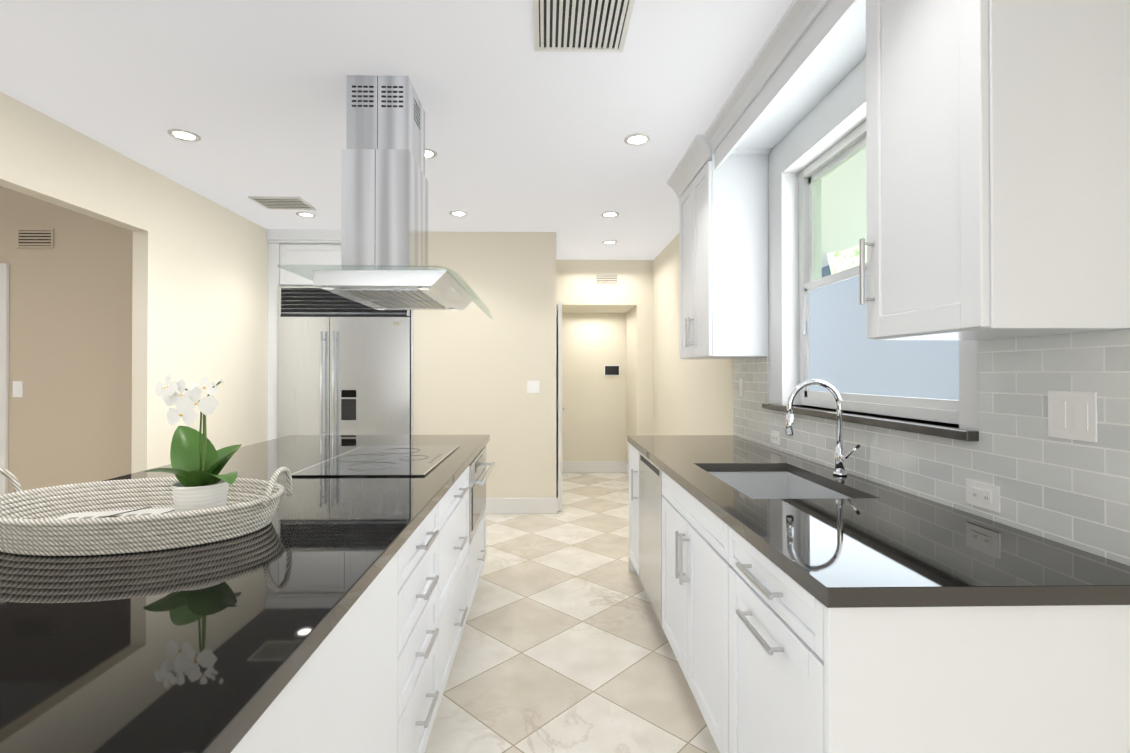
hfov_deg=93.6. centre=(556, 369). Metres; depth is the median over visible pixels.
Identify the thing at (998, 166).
upper cabinet
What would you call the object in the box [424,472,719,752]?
floor
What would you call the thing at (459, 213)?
recessed light
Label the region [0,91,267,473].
wall
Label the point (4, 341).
door frame
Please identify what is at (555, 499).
baseboard
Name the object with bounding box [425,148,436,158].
recessed light
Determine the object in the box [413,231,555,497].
wall
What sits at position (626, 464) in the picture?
baseboard
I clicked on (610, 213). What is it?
recessed light
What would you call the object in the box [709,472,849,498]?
undermount sink
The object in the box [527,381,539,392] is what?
light switch
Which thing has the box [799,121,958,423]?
double-hung window
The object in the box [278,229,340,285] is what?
upper cabinet
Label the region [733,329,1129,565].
tile backsplash
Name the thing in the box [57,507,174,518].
books
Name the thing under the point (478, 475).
built-in oven
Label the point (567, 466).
baseboard
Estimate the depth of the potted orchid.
1.41 m
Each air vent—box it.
[16,228,53,247]
[595,274,618,284]
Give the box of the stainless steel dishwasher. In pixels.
[639,452,662,625]
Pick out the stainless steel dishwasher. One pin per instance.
(650, 524)
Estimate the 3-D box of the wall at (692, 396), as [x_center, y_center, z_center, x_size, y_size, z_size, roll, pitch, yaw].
[1.362,0.006,2.054,0.220,2.700,10.500,0,0,-1]
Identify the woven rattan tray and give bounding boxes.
[0,466,291,555]
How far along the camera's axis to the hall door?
5.14 m
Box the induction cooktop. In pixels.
[291,445,458,476]
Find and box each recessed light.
[167,129,200,141]
[296,212,315,217]
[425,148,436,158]
[449,210,467,216]
[601,211,618,216]
[602,240,616,243]
[624,133,650,145]
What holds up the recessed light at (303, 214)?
in the ceiling
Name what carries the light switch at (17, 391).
attached to the wall at (70, 348)
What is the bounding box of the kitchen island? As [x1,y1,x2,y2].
[224,439,489,752]
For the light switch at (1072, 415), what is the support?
attached to the tile backsplash
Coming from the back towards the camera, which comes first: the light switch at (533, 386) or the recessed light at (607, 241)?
the recessed light at (607, 241)
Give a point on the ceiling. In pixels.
(522, 134)
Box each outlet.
[771,430,780,444]
[966,479,999,512]
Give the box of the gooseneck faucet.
[786,379,860,475]
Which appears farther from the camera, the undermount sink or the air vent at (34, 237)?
the air vent at (34, 237)
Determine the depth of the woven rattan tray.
1.33 m
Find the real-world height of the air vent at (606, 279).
0.130 m
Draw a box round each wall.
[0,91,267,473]
[0,186,132,492]
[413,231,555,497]
[556,260,652,463]
[653,57,1128,565]
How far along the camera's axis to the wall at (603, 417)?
7.18 m
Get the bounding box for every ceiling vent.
[248,197,315,209]
[533,0,634,51]
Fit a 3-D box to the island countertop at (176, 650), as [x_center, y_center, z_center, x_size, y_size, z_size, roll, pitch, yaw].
[-1.095,0.453,1.475,1.363,0.040,4.310,0,0,-1]
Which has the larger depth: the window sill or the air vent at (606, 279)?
the air vent at (606, 279)
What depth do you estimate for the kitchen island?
1.35 m
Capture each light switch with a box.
[12,381,22,396]
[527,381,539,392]
[739,378,743,396]
[1048,390,1097,442]
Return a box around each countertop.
[0,435,489,752]
[627,435,1129,607]
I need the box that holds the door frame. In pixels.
[0,263,9,494]
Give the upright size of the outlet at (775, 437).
0.072 m
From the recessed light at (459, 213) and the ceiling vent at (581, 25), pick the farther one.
the recessed light at (459, 213)
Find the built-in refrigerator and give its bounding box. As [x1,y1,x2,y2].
[278,286,410,437]
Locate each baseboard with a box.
[485,498,553,513]
[554,484,557,513]
[562,461,624,472]
[625,461,628,475]
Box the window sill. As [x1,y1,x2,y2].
[762,403,978,440]
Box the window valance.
[704,0,865,168]
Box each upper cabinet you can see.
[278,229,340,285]
[667,135,772,358]
[859,0,1129,339]
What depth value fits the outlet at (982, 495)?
1.55 m
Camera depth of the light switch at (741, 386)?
3.45 m
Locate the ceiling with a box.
[0,0,866,266]
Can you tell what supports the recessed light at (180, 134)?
in the ceiling
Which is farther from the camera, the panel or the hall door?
the panel
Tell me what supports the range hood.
hanging from the ceiling
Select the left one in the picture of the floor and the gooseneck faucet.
the floor
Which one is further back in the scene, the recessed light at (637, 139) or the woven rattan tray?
the recessed light at (637, 139)
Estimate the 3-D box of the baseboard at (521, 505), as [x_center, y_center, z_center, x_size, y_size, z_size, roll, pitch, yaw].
[-0.702,1.301,5.066,1.340,0.150,0.015,0,0,-1]
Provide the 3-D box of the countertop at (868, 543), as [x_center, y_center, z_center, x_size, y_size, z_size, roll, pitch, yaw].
[0.870,0.458,2.331,0.727,0.040,2.560,0,0,-1]
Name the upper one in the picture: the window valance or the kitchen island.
the window valance
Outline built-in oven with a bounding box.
[468,446,494,543]
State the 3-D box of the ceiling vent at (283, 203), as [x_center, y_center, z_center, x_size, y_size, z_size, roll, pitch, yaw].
[-2.179,-1.325,4.229,0.390,0.008,0.300,0,0,-1]
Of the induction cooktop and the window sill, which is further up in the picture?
the window sill
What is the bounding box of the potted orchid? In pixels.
[144,375,240,511]
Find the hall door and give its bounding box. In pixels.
[556,301,564,510]
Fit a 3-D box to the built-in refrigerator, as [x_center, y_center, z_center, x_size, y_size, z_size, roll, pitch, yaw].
[-2.012,0.293,5.333,1.240,2.170,0.798,0,0,-1]
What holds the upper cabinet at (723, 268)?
attached to the wall at (692, 396)
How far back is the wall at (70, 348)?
3.78 m
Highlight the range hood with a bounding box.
[279,75,492,318]
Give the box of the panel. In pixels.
[604,365,619,375]

